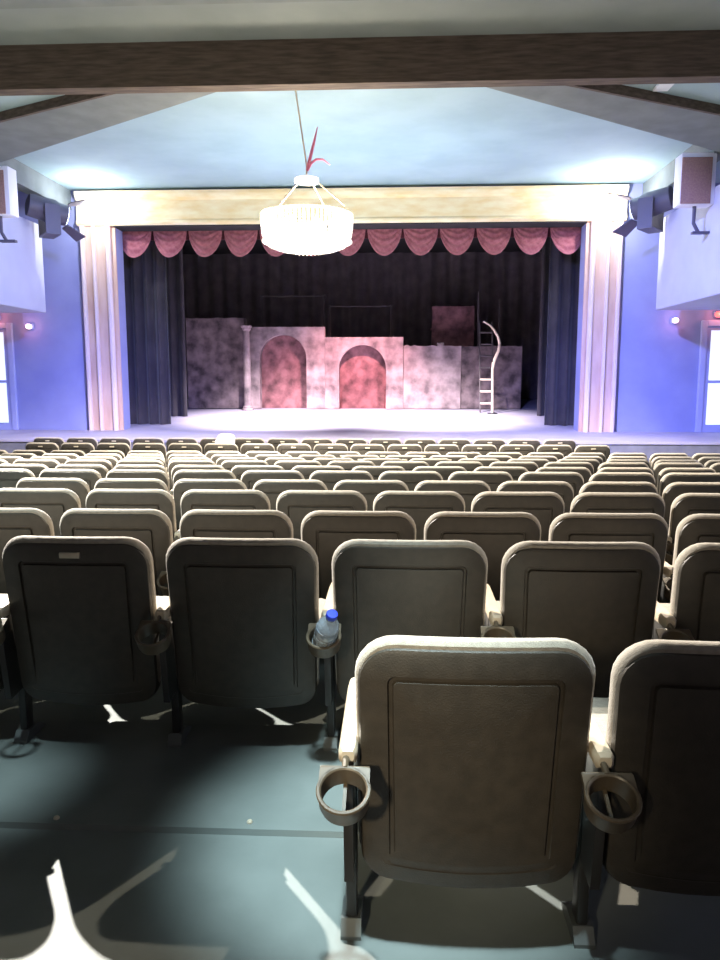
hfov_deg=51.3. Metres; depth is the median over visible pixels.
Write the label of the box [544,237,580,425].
stage curtain
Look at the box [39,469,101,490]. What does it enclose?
seat
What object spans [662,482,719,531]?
seat
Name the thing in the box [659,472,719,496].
seat
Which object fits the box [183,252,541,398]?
stage curtain
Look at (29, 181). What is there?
trim
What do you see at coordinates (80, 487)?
seat
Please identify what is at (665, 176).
trim
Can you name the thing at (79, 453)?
seat
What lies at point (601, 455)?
seat
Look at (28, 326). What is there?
lamp
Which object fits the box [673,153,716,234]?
loudspeaker
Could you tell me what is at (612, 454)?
seat
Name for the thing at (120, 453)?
seat
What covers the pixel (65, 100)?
trim
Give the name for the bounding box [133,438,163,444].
seat
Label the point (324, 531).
seat
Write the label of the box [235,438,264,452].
seat
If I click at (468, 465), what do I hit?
seat
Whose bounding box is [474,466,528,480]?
seat
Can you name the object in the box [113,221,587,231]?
trim
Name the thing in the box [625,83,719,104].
ceiling
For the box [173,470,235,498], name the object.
seat
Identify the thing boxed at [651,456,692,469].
seat
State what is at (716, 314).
lamp
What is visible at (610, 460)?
seat
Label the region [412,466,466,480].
seat
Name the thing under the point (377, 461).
seat
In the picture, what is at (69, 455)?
seat
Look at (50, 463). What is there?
seat
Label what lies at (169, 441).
seat
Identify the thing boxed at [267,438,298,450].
seat
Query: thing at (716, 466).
seat
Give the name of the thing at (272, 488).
seat
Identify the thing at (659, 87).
ceiling vent
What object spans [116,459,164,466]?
seat
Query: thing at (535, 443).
seat
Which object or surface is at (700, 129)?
trim
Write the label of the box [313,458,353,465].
seat
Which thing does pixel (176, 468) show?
seat
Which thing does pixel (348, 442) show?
seat
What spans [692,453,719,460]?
seat
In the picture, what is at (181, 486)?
seat
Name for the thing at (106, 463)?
seat
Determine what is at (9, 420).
window
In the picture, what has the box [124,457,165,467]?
seat
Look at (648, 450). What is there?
trim
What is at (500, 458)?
seat
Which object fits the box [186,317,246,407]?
wall
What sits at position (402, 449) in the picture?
seat
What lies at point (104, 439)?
seat
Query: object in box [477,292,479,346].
pole
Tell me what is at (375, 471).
seat
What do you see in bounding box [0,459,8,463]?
seat
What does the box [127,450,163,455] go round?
seat
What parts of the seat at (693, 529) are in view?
armrest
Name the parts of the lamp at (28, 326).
globe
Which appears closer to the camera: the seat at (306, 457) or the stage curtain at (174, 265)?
the seat at (306, 457)
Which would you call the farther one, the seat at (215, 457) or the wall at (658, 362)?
the wall at (658, 362)
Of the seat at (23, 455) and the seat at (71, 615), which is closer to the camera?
the seat at (71, 615)
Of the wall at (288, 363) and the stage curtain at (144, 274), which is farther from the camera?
the wall at (288, 363)
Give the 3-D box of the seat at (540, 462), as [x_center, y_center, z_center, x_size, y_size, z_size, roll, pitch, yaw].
[1.921,0.122,8.951,0.609,0.807,0.730,0,8,3]
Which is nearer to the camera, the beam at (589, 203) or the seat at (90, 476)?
the seat at (90, 476)
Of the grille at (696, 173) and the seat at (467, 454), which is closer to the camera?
the seat at (467, 454)
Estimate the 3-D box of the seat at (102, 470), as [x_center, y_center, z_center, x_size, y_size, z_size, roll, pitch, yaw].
[-2.682,0.218,7.386,0.609,0.807,0.730,0,8,3]
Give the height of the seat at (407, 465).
0.807 m
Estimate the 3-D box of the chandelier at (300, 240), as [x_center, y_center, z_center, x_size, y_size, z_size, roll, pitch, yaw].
[-0.703,-4.130,9.872,1.235,2.233,1.232,0,8,3]
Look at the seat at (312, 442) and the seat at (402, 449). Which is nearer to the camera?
the seat at (402, 449)
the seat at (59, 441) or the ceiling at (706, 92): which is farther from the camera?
the seat at (59, 441)
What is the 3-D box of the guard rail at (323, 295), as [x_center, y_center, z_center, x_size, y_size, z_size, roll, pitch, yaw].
[-1.932,-3.766,21.808,1.890,3.174,0.100,0,8,3]
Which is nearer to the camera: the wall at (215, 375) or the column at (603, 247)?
the column at (603, 247)
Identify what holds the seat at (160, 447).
on the floor strip
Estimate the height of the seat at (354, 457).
0.807 m
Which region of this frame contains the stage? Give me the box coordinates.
[0,399,719,444]
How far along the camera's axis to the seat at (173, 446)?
11.57 m
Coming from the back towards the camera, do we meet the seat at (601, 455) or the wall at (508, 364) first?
the wall at (508, 364)
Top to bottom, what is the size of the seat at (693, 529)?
0.807 m
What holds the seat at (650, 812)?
on the floor
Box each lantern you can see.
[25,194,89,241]
[608,186,673,236]
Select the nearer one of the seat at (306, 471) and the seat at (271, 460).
the seat at (306, 471)
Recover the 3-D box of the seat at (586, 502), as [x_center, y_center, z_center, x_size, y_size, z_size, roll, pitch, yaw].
[1.443,0.439,4.527,0.609,0.807,0.730,0,8,3]
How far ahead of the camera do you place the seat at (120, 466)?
7.06 m
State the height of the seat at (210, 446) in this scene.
0.807 m
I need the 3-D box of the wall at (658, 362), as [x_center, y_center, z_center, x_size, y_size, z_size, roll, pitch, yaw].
[-0.264,-3.572,15.992,17.100,5.020,0.400,0,8,3]
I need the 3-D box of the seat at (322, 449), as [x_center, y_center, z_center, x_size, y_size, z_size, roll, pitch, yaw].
[-0.477,-0.186,11.757,0.609,0.807,0.730,0,8,3]
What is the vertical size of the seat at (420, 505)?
0.807 m
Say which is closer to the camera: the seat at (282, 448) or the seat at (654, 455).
the seat at (654, 455)
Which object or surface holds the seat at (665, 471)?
on the floor
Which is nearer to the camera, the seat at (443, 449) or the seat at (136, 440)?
the seat at (443, 449)
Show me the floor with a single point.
(152, 852)
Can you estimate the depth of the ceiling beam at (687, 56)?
8.67 m
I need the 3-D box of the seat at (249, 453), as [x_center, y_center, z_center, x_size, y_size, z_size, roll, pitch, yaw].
[-1.403,-0.041,10.895,0.609,0.807,0.730,0,8,3]
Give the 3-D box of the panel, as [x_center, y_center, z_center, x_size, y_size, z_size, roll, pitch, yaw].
[2.658,-3.560,21.613,1.280,2.820,0.240,0,8,3]
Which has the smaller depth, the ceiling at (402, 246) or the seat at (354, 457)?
the seat at (354, 457)
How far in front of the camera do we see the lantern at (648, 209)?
13.65 m
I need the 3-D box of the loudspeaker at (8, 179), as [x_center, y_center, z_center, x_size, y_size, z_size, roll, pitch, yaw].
[-6.139,-4.659,12.731,0.540,1.210,0.320,0,8,3]
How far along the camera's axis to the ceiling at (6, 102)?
9.60 m
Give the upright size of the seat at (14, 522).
0.807 m
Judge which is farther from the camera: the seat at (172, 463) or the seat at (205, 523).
the seat at (172, 463)
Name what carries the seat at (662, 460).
on the floor
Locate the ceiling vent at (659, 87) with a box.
[653,84,673,91]
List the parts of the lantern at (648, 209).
barn door, barn door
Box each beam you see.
[0,0,360,8]
[0,30,719,95]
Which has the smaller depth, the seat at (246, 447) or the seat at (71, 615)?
the seat at (71, 615)
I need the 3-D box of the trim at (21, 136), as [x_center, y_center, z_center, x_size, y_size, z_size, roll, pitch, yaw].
[-5.764,-5.170,10.959,9.058,0.470,1.656,6,10,36]
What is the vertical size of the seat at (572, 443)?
0.807 m
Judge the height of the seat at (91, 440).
0.807 m
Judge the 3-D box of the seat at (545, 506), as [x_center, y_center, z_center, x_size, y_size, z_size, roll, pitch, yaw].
[0.878,0.435,4.554,0.609,0.807,0.730,0,8,3]
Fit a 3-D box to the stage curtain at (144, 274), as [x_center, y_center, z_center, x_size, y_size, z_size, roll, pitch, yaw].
[-5.067,-3.719,17.070,1.400,4.886,0.219,0,8,3]
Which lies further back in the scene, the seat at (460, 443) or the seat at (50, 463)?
the seat at (460, 443)
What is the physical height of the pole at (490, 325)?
2.377 m
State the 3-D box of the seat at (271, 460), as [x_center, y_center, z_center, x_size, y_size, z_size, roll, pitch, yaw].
[-0.906,0.104,9.086,0.609,0.807,0.730,0,8,3]
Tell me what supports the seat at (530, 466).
on the floor
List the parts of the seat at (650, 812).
foot plate, armrest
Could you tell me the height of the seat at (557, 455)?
0.807 m
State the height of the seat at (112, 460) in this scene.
0.807 m
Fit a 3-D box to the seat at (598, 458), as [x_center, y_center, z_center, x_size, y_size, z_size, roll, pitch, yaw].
[2.806,0.063,9.815,0.609,0.807,0.730,0,8,3]
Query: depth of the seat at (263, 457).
9.71 m
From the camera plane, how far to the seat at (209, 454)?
10.63 m
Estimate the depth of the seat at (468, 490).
5.15 m
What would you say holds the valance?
hanging from the wall at (658, 362)
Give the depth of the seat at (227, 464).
7.93 m
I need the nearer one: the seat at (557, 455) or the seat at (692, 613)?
the seat at (692, 613)
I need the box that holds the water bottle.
[311,609,338,646]
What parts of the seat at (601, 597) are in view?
armrest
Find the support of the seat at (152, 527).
on the floor
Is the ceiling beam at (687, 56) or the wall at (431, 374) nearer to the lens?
the ceiling beam at (687, 56)
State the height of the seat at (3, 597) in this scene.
0.807 m
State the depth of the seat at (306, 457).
9.68 m
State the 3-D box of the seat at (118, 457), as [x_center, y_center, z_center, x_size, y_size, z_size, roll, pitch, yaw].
[-3.413,0.022,10.112,0.609,0.807,0.730,0,8,3]
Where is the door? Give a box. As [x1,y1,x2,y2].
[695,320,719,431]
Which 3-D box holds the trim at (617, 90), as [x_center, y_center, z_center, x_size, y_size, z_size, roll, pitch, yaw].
[5.211,-4.855,10.014,6.310,0.115,0.045,-4,9,-24]
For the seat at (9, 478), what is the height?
0.807 m
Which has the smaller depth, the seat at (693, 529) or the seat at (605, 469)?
the seat at (693, 529)
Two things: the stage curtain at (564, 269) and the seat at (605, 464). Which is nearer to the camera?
the seat at (605, 464)
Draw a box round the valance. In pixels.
[122,227,580,257]
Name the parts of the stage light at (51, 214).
barn door, barn door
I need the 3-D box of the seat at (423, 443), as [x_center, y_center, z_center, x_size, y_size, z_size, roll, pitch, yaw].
[0.957,-0.309,12.567,0.609,0.807,0.730,0,8,3]
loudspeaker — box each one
[0,166,18,242]
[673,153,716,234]
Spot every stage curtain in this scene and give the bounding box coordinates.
[123,241,170,423]
[166,249,187,415]
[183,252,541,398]
[537,237,550,415]
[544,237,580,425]
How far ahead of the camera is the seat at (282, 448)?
11.49 m
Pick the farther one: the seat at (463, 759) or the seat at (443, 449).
the seat at (443, 449)
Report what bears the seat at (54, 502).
on the floor
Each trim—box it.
[0,92,214,161]
[0,94,113,122]
[0,158,71,209]
[0,442,719,460]
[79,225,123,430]
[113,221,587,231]
[487,86,719,151]
[569,85,719,115]
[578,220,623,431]
[642,145,719,193]
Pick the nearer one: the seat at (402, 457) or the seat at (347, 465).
the seat at (347, 465)
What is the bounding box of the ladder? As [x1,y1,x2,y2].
[479,321,492,411]
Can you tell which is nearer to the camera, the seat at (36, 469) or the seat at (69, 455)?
the seat at (36, 469)
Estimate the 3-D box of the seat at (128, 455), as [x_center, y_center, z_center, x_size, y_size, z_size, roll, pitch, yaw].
[-2.847,0.026,10.085,0.609,0.807,0.730,0,8,3]
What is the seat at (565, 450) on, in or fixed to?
on the floor strip
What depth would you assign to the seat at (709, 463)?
8.56 m
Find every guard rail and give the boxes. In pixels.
[260,294,325,326]
[329,304,392,336]
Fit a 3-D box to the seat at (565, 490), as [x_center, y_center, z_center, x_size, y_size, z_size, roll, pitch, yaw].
[1.177,0.376,5.416,0.609,0.807,0.730,0,8,3]
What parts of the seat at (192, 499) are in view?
armrest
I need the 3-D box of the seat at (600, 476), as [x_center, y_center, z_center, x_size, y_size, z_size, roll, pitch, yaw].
[2.079,0.306,6.281,0.609,0.807,0.730,0,8,3]
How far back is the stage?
16.64 m
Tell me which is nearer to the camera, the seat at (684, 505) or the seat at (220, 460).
the seat at (684, 505)
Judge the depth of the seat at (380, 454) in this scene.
10.51 m
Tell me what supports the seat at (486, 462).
on the floor
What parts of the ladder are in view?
rail, rail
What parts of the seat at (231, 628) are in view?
armrest, foot plate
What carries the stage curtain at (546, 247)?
hanging from the ceiling at (402, 246)
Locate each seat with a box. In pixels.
[0,453,35,458]
[0,456,23,463]
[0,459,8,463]
[0,464,48,477]
[0,469,34,487]
[0,488,80,535]
[0,508,54,593]
[0,535,168,743]
[0,594,7,690]
[12,450,45,455]
[13,459,59,468]
[16,478,89,507]
[25,442,58,452]
[30,456,69,463]
[33,437,64,449]
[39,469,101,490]
[42,453,78,458]
[51,450,84,456]
[55,464,108,477]
[60,508,172,595]
[61,443,94,453]
[65,459,112,470]
[66,437,97,449]
[77,456,117,468]
[84,453,122,460]
[86,489,176,537]
[89,450,124,458]
[94,478,167,491]
[97,443,129,456]
[100,437,131,450]
[106,469,169,492]
[114,464,167,474]
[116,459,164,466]
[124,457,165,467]
[126,454,164,459]
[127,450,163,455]
[132,443,165,461]
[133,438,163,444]
[134,537,325,746]
[157,509,292,595]
[166,438,197,453]
[166,443,201,466]
[166,451,201,471]
[168,454,205,476]
[168,460,215,489]
[169,457,211,462]
[170,465,224,497]
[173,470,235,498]
[173,479,246,530]
[173,489,269,542]
[200,438,215,454]
[204,443,237,454]
[205,451,240,458]
[211,454,248,463]
[216,457,257,465]
[221,460,268,470]
[231,465,284,480]
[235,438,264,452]
[241,443,274,453]
[241,470,304,489]
[245,451,279,456]
[253,479,327,509]
[254,454,292,460]
[264,457,304,464]
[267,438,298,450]
[274,460,321,469]
[276,490,366,539]
[277,444,310,453]
[286,451,320,457]
[292,465,344,479]
[298,455,335,459]
[301,438,332,450]
[301,510,415,598]
[306,539,487,750]
[309,470,372,489]
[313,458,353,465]
[314,444,347,454]
[316,635,595,940]
[325,451,360,457]
[327,461,374,470]
[333,480,408,510]
[335,438,366,450]
[342,455,379,460]
[350,444,384,454]
[351,466,405,479]
[361,458,401,465]
[365,452,400,457]
[369,438,401,451]
[373,491,464,539]
[378,471,442,490]
[381,461,428,470]
[386,455,422,460]
[387,444,421,454]
[404,439,435,451]
[405,452,440,457]
[409,458,450,465]
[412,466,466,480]
[414,480,490,511]
[424,444,458,454]
[424,511,540,600]
[430,455,466,460]
[435,461,482,470]
[438,439,470,451]
[446,452,480,457]
[448,471,512,490]
[458,458,498,466]
[462,444,496,455]
[471,491,563,540]
[473,439,505,451]
[474,455,512,461]
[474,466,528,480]
[480,541,660,697]
[486,452,522,458]
[489,461,538,471]
[497,481,573,512]
[499,445,533,455]
[507,459,548,467]
[508,439,540,451]
[518,456,557,461]
[518,472,583,497]
[527,452,563,459]
[535,467,591,483]
[537,445,571,456]
[543,439,575,452]
[543,462,593,474]
[549,512,667,601]
[556,459,599,473]
[561,639,719,948]
[563,456,602,463]
[568,453,605,462]
[570,492,664,517]
[574,445,609,461]
[579,481,657,493]
[589,472,654,484]
[597,462,648,470]
[597,467,653,475]
[606,459,649,467]
[607,456,647,460]
[608,453,646,457]
[649,453,687,468]
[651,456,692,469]
[652,462,704,487]
[652,542,719,640]
[653,459,698,467]
[657,467,715,493]
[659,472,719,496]
[659,514,719,602]
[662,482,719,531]
[665,493,719,564]
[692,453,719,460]
[698,457,719,465]
[704,460,719,467]
[709,463,719,472]
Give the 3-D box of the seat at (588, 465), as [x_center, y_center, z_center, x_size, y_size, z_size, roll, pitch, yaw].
[2.140,0.180,8.061,0.609,0.807,0.730,0,8,3]
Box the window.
[0,323,18,429]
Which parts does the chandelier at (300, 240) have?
chain, chain, crown, hoop frame, chain, chain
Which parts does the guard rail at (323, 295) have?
post, rail, post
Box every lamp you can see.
[25,324,33,329]
[671,317,678,323]
[713,311,719,317]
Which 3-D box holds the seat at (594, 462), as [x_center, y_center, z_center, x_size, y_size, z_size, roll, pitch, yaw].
[2.486,0.126,8.924,0.609,0.807,0.730,0,8,3]
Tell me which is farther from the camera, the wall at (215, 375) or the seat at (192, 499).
the wall at (215, 375)
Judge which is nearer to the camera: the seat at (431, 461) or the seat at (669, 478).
the seat at (669, 478)
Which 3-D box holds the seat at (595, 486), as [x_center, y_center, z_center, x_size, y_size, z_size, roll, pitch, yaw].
[1.743,0.379,5.389,0.609,0.807,0.730,0,8,3]
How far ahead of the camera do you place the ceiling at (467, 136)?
11.55 m
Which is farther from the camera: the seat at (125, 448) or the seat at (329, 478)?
the seat at (125, 448)
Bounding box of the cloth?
[215,433,235,443]
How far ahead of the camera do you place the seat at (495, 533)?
3.38 m
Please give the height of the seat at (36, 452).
0.807 m
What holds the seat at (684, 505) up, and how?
on the floor
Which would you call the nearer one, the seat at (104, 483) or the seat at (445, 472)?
the seat at (104, 483)
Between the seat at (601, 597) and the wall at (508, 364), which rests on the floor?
the seat at (601, 597)
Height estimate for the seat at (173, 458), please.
0.807 m
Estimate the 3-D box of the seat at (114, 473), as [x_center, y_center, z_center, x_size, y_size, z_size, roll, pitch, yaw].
[-1.878,0.280,6.470,0.609,0.807,0.730,0,8,3]
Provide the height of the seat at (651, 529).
0.807 m
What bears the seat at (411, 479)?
on the floor
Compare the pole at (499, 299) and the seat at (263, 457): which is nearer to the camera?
the seat at (263, 457)
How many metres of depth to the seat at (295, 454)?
10.57 m
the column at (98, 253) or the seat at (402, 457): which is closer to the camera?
the seat at (402, 457)
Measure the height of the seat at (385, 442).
0.807 m
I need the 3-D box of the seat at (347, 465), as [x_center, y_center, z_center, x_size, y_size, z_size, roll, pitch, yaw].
[-0.121,0.165,8.169,0.609,0.807,0.730,0,8,3]
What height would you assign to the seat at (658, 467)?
0.807 m
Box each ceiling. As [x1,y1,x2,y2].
[0,0,719,190]
[0,95,62,111]
[182,237,541,253]
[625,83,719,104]
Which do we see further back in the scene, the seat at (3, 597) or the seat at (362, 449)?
the seat at (362, 449)
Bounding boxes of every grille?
[0,170,5,213]
[680,157,712,203]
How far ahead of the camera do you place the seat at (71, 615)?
2.63 m
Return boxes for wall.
[0,183,719,431]
[0,216,45,312]
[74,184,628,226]
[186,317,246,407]
[249,327,402,408]
[403,342,460,408]
[460,346,521,408]
[656,184,719,309]
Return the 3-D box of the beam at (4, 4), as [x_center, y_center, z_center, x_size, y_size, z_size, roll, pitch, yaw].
[-0.675,-4.787,7.217,17.100,0.200,0.330,0,8,3]
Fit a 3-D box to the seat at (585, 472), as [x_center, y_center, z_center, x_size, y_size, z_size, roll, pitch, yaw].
[1.841,0.248,7.171,0.609,0.807,0.730,0,8,3]
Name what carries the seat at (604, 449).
on the floor strip
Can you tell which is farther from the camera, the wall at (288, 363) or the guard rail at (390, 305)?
the guard rail at (390, 305)
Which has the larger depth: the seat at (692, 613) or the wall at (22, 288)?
the wall at (22, 288)
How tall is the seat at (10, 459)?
0.807 m
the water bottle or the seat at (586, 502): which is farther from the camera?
the seat at (586, 502)
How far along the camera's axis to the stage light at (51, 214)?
14.17 m
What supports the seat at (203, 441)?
on the floor strip
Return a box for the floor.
[0,658,719,959]
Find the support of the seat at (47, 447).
on the floor strip
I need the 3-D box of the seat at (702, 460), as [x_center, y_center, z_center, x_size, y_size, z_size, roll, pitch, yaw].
[4.502,0.074,9.734,0.609,0.807,0.730,0,8,3]
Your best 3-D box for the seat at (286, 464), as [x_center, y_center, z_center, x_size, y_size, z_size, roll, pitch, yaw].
[-0.687,0.162,8.196,0.609,0.807,0.730,0,8,3]
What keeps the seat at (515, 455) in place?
on the floor
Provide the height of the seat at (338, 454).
0.807 m
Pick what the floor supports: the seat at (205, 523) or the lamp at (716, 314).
the seat at (205, 523)
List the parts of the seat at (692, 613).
armrest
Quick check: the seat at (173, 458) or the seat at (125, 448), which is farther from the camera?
the seat at (125, 448)
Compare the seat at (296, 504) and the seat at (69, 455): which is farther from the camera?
the seat at (69, 455)
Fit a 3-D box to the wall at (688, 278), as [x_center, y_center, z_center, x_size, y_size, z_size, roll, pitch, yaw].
[6.787,-3.600,10.592,2.500,1.700,7.600,0,8,3]
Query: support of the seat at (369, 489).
on the floor
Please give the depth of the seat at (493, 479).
6.04 m
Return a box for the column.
[241,325,253,410]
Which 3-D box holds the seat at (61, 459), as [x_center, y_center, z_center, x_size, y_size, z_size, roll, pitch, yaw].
[-3.733,0.085,9.221,0.609,0.807,0.730,0,8,3]
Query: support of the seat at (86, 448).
on the floor strip
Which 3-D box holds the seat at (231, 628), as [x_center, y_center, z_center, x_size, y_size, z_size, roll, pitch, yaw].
[-0.437,0.565,2.829,0.609,0.807,0.730,0,8,3]
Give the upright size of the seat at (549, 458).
0.807 m
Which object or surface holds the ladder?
on the stage
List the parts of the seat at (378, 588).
armrest, foot plate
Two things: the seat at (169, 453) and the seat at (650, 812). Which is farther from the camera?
the seat at (169, 453)
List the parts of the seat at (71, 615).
armrest, foot plate, number plate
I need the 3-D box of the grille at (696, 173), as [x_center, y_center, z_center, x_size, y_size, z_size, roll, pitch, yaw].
[5.298,-4.718,11.812,0.465,0.700,0.020,0,8,3]
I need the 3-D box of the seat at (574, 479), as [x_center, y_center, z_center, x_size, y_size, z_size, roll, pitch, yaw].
[1.514,0.302,6.308,0.609,0.807,0.730,0,8,3]
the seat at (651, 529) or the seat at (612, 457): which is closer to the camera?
the seat at (651, 529)
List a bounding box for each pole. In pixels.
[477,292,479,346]
[483,321,500,413]
[498,299,499,335]
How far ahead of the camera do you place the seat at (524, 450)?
11.33 m
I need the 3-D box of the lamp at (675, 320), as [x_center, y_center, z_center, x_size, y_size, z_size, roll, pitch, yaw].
[6.484,-3.280,15.416,0.140,0.120,0.170,0,8,3]
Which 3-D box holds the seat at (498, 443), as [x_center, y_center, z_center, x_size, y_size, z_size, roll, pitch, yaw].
[2.087,-0.301,12.513,0.609,0.807,0.730,0,8,3]
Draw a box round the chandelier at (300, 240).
[260,91,353,255]
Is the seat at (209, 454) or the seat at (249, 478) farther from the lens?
the seat at (209, 454)
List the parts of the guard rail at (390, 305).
post, rail, post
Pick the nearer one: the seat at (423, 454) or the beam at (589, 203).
the seat at (423, 454)
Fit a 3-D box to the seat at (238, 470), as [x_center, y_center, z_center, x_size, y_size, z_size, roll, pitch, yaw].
[-0.986,0.230,7.306,0.609,0.807,0.730,0,8,3]
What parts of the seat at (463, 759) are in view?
armrest, foot plate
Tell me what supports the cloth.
on the seat at (203, 441)
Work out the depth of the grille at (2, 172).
12.54 m
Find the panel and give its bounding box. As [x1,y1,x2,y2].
[430,306,475,346]

